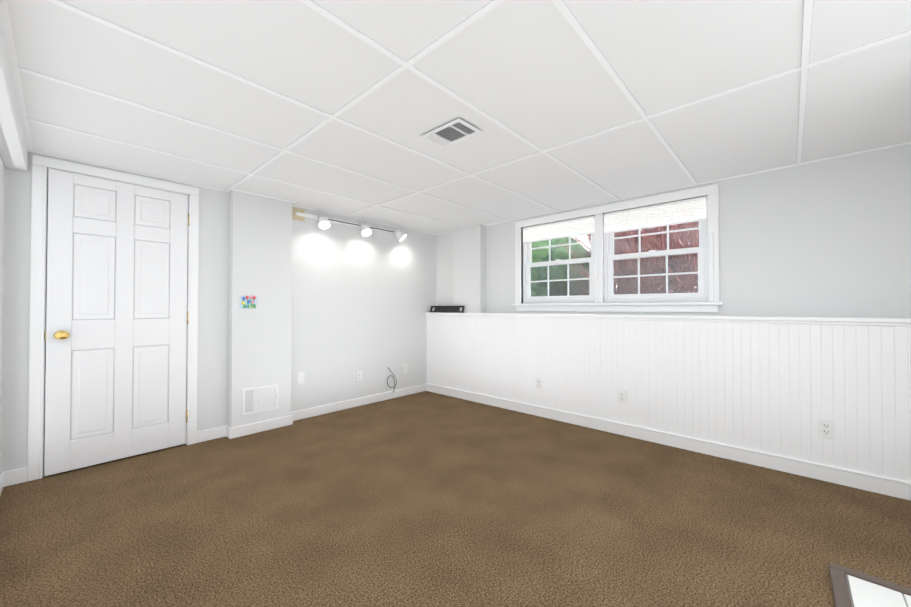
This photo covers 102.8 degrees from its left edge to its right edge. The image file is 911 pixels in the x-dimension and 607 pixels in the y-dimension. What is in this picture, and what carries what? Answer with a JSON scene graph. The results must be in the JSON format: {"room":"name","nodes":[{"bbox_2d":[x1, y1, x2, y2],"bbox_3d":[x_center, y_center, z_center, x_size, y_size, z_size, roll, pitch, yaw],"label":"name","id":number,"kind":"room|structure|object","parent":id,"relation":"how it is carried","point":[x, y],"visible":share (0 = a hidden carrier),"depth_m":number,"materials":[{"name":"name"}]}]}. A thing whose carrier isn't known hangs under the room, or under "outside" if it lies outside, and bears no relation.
{"room":"finished basement room","nodes":[
{"label":"finished basement room","id":0,"kind":"room"},
{"bbox_2d":[0,155,4,472],"bbox_3d":[-0.360,-0.054,-0.078,6.790,2.325,0.120,-1,-1,43],"label":"wall","id":1,"kind":"structure","parent":0,"point":[2,191],"depth_m":2.21,"materials":[{"name":"white paint"}]},
{"bbox_2d":[0,470,11,495],"bbox_3d":[-0.309,1.063,-0.037,6.790,0.092,0.030,-1,-1,43],"label":"baseboard","id":2,"kind":"structure","parent":1,"relation":"attached to","point":[5,477],"depth_m":2.26,"materials":[{"name":"white wood"}]},
{"bbox_2d":[0,21,27,171],"bbox_3d":[-0.289,-0.971,0.010,6.790,0.190,0.090,-1,-1,43],"label":"soffit","id":3,"kind":"structure","parent":1,"relation":"attached to","point":[13,151],"depth_m":1.76,"materials":[{"name":"white paint"}]},
{"bbox_2d":[1,152,435,471],"bbox_3d":[-1.596,-0.007,3.702,0.150,2.325,4.370,-1,-1,43],"label":"wall","id":4,"kind":"structure","parent":0,"point":[362,303],"depth_m":3.74,"materials":[{"name":"white paint"}]},
{"bbox_2d":[27,155,198,480],"bbox_3d":[-2.474,0.092,2.708,0.142,2.102,0.904,-1,-1,43],"label":"door frame","id":5,"kind":"structure","parent":4,"relation":"attached to","point":[41,165],"depth_m":2.38,"materials":[{"name":"white wood"}]},
{"bbox_2d":[44,168,188,475],"bbox_3d":[-2.411,0.121,2.657,0.110,2.018,0.777,-1,-1,41],"label":"door","id":6,"kind":"structure","parent":4,"relation":"in","point":[117,312],"depth_m":2.62,"materials":[{"name":"white wood"}]},
{"bbox_2d":[224,411,295,438],"bbox_3d":[-1.742,1.104,3.283,0.043,0.092,0.531,-1,-1,43],"label":"baseboard","id":7,"kind":"structure","parent":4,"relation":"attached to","point":[252,428],"depth_m":3.24,"materials":[{"name":"white wood"}]},
{"bbox_2d":[297,372,303,383],"bbox_3d":[-1.545,0.745,3.632,0.008,0.117,0.072,-1,-1,43],"label":"electrical outlet plate","id":8,"kind":"object","parent":4,"relation":"attached to","point":[300,377],"visible":1,"depth_m":3.63,"materials":[{"name":"white plastic"}]},
{"bbox_2d":[356,371,361,381],"bbox_3d":[-1.091,0.826,4.124,0.009,0.117,0.072,-1,-1,43],"label":"outlet","id":9,"kind":"object","parent":4,"relation":"attached to","point":[358,376],"visible":1,"depth_m":4.12,"materials":[{"name":"white plastic"}]},
{"bbox_2d":[296,383,427,419],"bbox_3d":[-1.015,1.110,4.180,0.040,0.104,1.800,-1,-1,43],"label":"baseboard","id":10,"kind":"structure","parent":4,"relation":"attached to","point":[324,409],"depth_m":4.09,"materials":[{"name":"white wood"}]},
{"bbox_2d":[403,363,406,372],"bbox_3d":[-0.640,0.822,4.613,0.009,0.117,0.072,-1,-1,43],"label":"outlet","id":11,"kind":"object","parent":4,"relation":"attached to","point":[404,368],"visible":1,"depth_m":4.61,"materials":[{"name":"white plastic"}]},
{"bbox_2d":[428,383,910,500],"bbox_3d":[1.149,1.101,3.452,4.210,0.104,0.019,-1,-1,43],"label":"baseboard","id":12,"kind":"structure","parent":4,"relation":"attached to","point":[892,487],"depth_m":2.72,"materials":[{"name":"white wood"}]},
{"bbox_2d":[0,391,910,606],"bbox_3d":[0.920,1.152,1.372,7.290,0.050,4.370,-1,-1,43],"label":"floor carpet","id":13,"kind":"object","parent":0,"point":[425,499],"visible":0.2,"depth_m":1.87,"materials":[{"name":"brown carpet"}]},
{"bbox_2d":[228,190,291,427],"bbox_3d":[-1.773,0.088,3.324,0.100,2.125,0.505,-1,-1,43],"label":"chase","id":14,"kind":"object","parent":13,"relation":"on","point":[260,270],"visible":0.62,"depth_m":3.27,"materials":[{"name":"white paint"}]},
{"bbox_2d":[240,295,255,308],"bbox_3d":[-1.816,-0.014,3.191,0.018,0.116,0.130,-1,-1,43],"label":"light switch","id":15,"kind":"object","parent":14,"relation":"attached to","point":[246,302],"visible":1,"depth_m":3.19,"materials":[{"name":"multicoloured"}]},
{"bbox_2d":[242,384,277,415],"bbox_3d":[-1.746,0.860,3.259,0.024,0.235,0.300,-1,-1,43],"label":"air vent register","id":16,"kind":"object","parent":14,"relation":"attached to","point":[275,397],"visible":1,"depth_m":3.26,"materials":[{"name":"white metal"}]},
{"bbox_2d":[829,562,910,606],"bbox_3d":[1.778,1.104,0.222,2.070,0.016,1.760,-1,-1,43],"label":"mirror","id":17,"kind":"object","parent":13,"relation":"on","point":[852,588],"depth_m":1.41,"materials":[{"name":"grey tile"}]},
{"bbox_2d":[7,0,910,233],"bbox_3d":[0.920,-1.013,1.399,7.290,0.030,4.370,-1,-1,43],"label":"ceiling","id":18,"kind":"structure","parent":0,"point":[535,72],"depth_m":1.72,"materials":[{"name":"white"}]},
{"bbox_2d":[0,0,910,234],"bbox_3d":[0.988,-0.995,1.398,6.790,0.009,3.680,-1,-1,43],"label":"grid","id":19,"kind":"structure","parent":18,"relation":"attached to","point":[581,32],"depth_m":1.77,"materials":[{"name":"white metal"}]},
{"bbox_2d":[292,207,405,240],"bbox_3d":[-1.094,-0.855,4.029,0.161,0.181,1.365,-1,-1,43],"label":"track light","id":20,"kind":"object","parent":19,"relation":"attached to","point":[299,214],"visible":0.98,"depth_m":3.90,"materials":[{"name":"beige metal"}]},
{"bbox_2d":[420,118,481,147],"bbox_3d":[-0.029,-0.977,2.102,0.310,0.017,0.200,-1,-1,43],"label":"ceiling vent","id":21,"kind":"object","parent":19,"relation":"in","point":[452,132],"visible":0.98,"depth_m":2.10,"materials":[{"name":"white metal"}]},
{"bbox_2d":[436,144,910,317],"bbox_3d":[2.301,-0.018,2.813,6.790,2.325,0.200,-1,-1,43],"label":"wall","id":22,"kind":"structure","parent":0,"point":[829,238],"depth_m":2.55,"materials":[{"name":"white paint"}]},
{"bbox_2d":[523,218,594,302],"bbox_3d":[1.101,-0.432,3.877,0.840,0.860,0.088,-1,-1,43],"label":"double-hung window","id":23,"kind":"structure","parent":22,"relation":"in","point":[527,247],"depth_m":3.86,"materials":[{"name":"white plastic"}]},
{"bbox_2d":[512,302,722,312],"bbox_3d":[1.385,0.036,3.507,1.940,0.086,0.080,-1,-1,43],"label":"window sill","id":24,"kind":"structure","parent":22,"relation":"attached to","point":[652,307],"depth_m":3.33,"materials":[{"name":"white wood"}]},
{"bbox_2d":[515,184,719,303],"bbox_3d":[1.418,-0.473,3.549,1.896,0.933,0.142,-1,-1,43],"label":"double-hung window","id":25,"kind":"structure","parent":22,"relation":"in","point":[700,295],"depth_m":3.24,"materials":[{"name":"white plastic"}]},
{"bbox_2d":[523,196,705,242],"bbox_3d":[1.398,-0.765,3.532,1.726,0.195,0.016,-1,-1,43],"label":"window blind","id":26,"kind":"object","parent":25,"relation":"attached to","point":[680,212],"visible":1,"depth_m":3.34,"materials":[{"name":"white fabric"}]},
{"bbox_2d":[425,312,910,325],"bbox_3d":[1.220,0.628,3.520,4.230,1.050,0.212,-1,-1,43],"label":"trim","id":27,"kind":"structure","parent":22,"relation":"attached to","point":[885,321],"depth_m":2.72,"materials":[{"name":"white wood"}]},
{"bbox_2d":[430,304,464,312],"bbox_3d":[-0.119,0.062,4.731,0.600,0.111,0.024,-1,-15,43],"label":"mounting bracket","id":28,"kind":"object","parent":27,"relation":"on","point":[449,309],"visible":1,"depth_m":4.71,"materials":[{"name":"black metal"}]},
{"bbox_2d":[453,224,484,312],"bbox_3d":[0.169,-0.421,4.577,0.450,1.075,0.100,-1,-1,43],"label":"pilaster","id":29,"kind":"object","parent":27,"relation":"on","point":[469,268],"visible":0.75,"depth_m":4.50,"materials":[{"name":"white paint"}]},
{"bbox_2d":[426,316,910,481],"bbox_3d":[1.220,0.641,3.535,4.210,1.025,0.190,-1,-1,43],"label":"wainscot","id":30,"kind":"structure","parent":22,"relation":"attached to","point":[780,389],"depth_m":2.73,"materials":[{"name":"white wood"}]},
{"bbox_2d":[536,377,541,389],"bbox_3d":[0.855,0.821,3.734,0.072,0.117,0.009,-1,-1,43],"label":"outlet","id":31,"kind":"object","parent":30,"relation":"attached to","point":[538,383],"visible":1,"depth_m":3.73,"materials":[{"name":"white plastic"}]},
{"bbox_2d":[618,389,626,403],"bbox_3d":[1.458,0.814,3.179,0.072,0.117,0.009,-1,-1,43],"label":"outlet","id":32,"kind":"object","parent":30,"relation":"attached to","point":[622,396],"visible":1,"depth_m":3.17,"materials":[{"name":"white plastic"}]},
{"bbox_2d":[818,419,833,438],"bbox_3d":[2.378,0.803,2.332,0.072,0.117,0.009,-1,-1,43],"label":"outlet","id":33,"kind":"object","parent":30,"relation":"attached to","point":[825,428],"visible":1,"depth_m":2.33,"materials":[{"name":"white plastic"}]},
{"label":"outside","id":34,"kind":"structure","parent":0,"visible":0},
{"bbox_3d":[5.782,0.265,9.256,12.000,0.120,14.000,-1,-1,43],"label":"ground","id":35,"kind":"structure","parent":34,"visible":0},
{"bbox_2d":[531,237,590,296],"bbox_3d":[1.524,-0.412,6.107,1.868,1.776,1.515,-1,-1,43],"label":"bush","id":36,"kind":"object","parent":35,"relation":"on","point":[541,255],"depth_m":5.37,"materials":[{"name":"green plant"}]},
{"bbox_2d":[561,218,698,294],"bbox_3d":[2.948,-1.003,4.275,2.801,2.450,2.792,-1,-1,43],"label":"bush","id":37,"kind":"object","parent":35,"relation":"on","point":[672,240],"depth_m":4.30,"materials":[{"name":"red plant"}]},
{"bbox_2d":[572,222,698,288],"bbox_3d":[5.883,-2.774,9.405,14.000,6.000,0.300,-1,-1,43],"label":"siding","id":38,"kind":"object","parent":35,"relation":"on","point":[581,238],"depth_m":10.99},
{"bbox_3d":[-0.795,0.938,4.425,0.034,0.333,0.073,-1,-1,43],"label":"socket","id":39,"kind":"object","parent":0,"visible":0},
{"bbox_2d":[387,369,396,391],"bbox_3d":[-0.779,0.934,4.436,0.038,0.315,0.145,-1,-1,43],"label":"cord","id":40,"kind":"object","parent":39,"relation":"attached to","point":[394,381],"visible":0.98,"depth_m":4.44,"materials":[{"name":"grey plastic"}]}
]}

